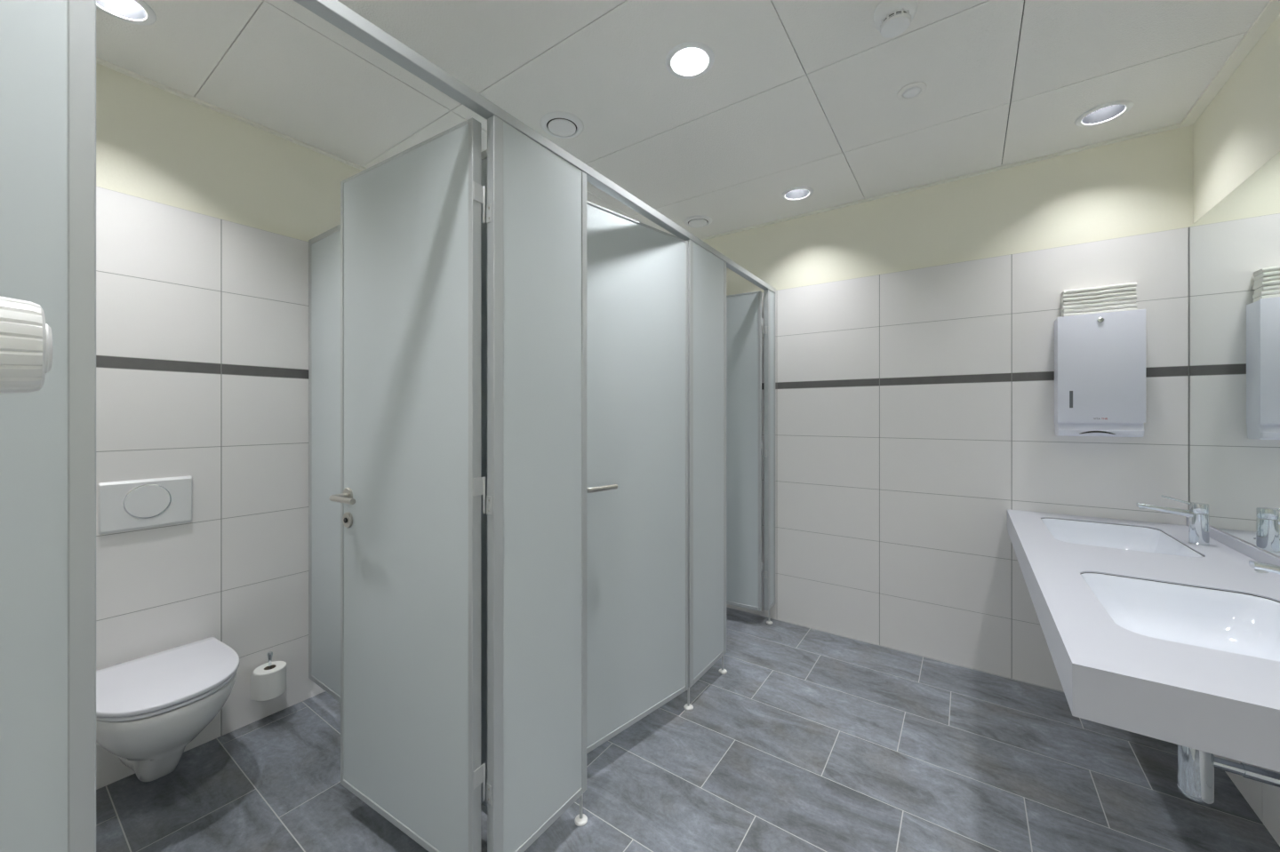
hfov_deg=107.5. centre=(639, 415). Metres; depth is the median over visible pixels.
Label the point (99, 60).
trim
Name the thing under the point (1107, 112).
recessed light
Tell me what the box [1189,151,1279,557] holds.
mirror
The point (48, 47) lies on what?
partition panel
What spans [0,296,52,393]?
handle
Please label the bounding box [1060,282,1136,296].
paper towel
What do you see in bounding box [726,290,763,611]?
door
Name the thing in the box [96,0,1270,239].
ceiling
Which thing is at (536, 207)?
partition panel
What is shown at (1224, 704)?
countertop
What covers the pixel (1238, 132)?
wall
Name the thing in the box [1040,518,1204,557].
washbasin
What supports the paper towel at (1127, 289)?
on the paper towel at (1124, 293)
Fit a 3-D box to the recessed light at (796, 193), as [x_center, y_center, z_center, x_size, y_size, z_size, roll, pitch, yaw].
[0.898,-1.318,2.682,0.175,0.116,0.175,0,0,35]
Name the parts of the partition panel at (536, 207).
rod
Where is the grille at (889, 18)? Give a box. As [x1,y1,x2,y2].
[880,8,911,27]
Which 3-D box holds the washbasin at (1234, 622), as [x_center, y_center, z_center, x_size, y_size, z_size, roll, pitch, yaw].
[1.365,0.552,1.136,0.409,0.141,0.544,0,0,35]
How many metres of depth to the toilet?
1.54 m
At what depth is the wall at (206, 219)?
1.91 m
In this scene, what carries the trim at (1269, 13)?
attached to the wall at (1238, 132)
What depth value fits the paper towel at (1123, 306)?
2.13 m
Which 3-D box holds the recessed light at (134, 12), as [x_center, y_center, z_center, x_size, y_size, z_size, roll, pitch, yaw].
[-1.603,-1.318,1.435,0.175,0.116,0.175,0,0,35]
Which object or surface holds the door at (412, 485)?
attached to the partition panel at (536, 207)
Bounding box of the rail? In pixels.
[293,0,775,293]
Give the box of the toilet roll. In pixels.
[250,661,286,702]
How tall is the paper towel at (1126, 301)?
0.019 m
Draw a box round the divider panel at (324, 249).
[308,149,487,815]
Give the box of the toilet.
[96,637,239,782]
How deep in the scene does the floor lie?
1.70 m
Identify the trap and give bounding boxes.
[1177,744,1279,804]
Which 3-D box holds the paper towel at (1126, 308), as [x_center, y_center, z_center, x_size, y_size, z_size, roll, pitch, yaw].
[2.100,-0.467,2.156,0.241,0.019,0.077,0,0,34]
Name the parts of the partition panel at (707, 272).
rod, infill panel, rod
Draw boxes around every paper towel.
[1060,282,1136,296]
[1060,287,1135,300]
[1060,291,1136,304]
[1060,299,1135,311]
[1061,295,1136,307]
[1061,303,1137,315]
[1061,307,1136,316]
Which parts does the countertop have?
panel, panel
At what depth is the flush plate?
1.75 m
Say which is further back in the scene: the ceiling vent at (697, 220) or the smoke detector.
the ceiling vent at (697, 220)
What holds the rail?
attached to the wall at (915, 330)
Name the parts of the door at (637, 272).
lever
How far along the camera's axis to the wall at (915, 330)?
2.49 m
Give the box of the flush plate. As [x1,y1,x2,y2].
[97,476,191,535]
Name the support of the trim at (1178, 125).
attached to the wall at (915, 330)
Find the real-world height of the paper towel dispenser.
0.552 m
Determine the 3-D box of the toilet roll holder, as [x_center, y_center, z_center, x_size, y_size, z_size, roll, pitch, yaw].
[-1.616,1.126,2.037,0.083,0.212,0.044,0,0,35]
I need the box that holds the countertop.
[1007,509,1279,772]
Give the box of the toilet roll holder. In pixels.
[266,651,272,670]
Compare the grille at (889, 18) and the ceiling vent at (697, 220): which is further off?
the ceiling vent at (697, 220)
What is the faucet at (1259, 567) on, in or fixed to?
on the countertop
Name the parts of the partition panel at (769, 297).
infill panel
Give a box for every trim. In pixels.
[96,56,367,170]
[700,122,1194,240]
[1180,0,1279,125]
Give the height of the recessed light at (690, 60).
0.116 m
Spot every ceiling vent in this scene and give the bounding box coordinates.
[540,111,583,138]
[683,215,711,227]
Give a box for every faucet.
[1136,495,1209,545]
[1248,560,1279,574]
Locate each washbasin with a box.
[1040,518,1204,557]
[1080,572,1279,662]
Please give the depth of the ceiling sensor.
1.82 m
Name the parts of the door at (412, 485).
lever, handle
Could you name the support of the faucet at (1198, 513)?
on the countertop
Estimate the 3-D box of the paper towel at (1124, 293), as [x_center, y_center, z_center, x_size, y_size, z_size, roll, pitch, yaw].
[2.098,-0.540,2.157,0.241,0.019,0.077,0,0,35]
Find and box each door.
[328,117,485,851]
[586,200,687,753]
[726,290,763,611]
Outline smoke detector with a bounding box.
[873,0,917,38]
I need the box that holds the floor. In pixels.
[96,607,1279,851]
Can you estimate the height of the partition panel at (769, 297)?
2.122 m
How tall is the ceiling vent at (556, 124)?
0.016 m
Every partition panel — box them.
[0,0,95,851]
[486,115,587,851]
[683,240,727,711]
[763,289,775,624]
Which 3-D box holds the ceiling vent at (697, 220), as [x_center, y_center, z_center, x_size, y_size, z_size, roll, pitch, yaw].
[0.378,-1.258,3.063,0.187,0.016,0.187,0,0,35]
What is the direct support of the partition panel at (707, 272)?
on the floor
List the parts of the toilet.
seat, lid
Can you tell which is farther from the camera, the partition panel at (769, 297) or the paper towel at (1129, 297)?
the partition panel at (769, 297)
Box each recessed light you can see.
[96,0,156,25]
[664,41,714,79]
[781,186,813,200]
[1074,100,1133,127]
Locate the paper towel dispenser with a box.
[1054,309,1145,437]
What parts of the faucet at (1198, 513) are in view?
spout, lever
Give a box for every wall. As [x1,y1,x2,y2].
[96,63,362,790]
[703,124,1193,691]
[1193,13,1279,847]
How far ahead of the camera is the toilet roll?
1.98 m
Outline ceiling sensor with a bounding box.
[896,81,926,100]
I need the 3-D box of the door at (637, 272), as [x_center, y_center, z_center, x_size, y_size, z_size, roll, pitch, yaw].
[-0.025,0.225,1.885,0.660,2.006,0.152,0,0,-45]
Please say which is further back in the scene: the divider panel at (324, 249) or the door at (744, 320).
the door at (744, 320)

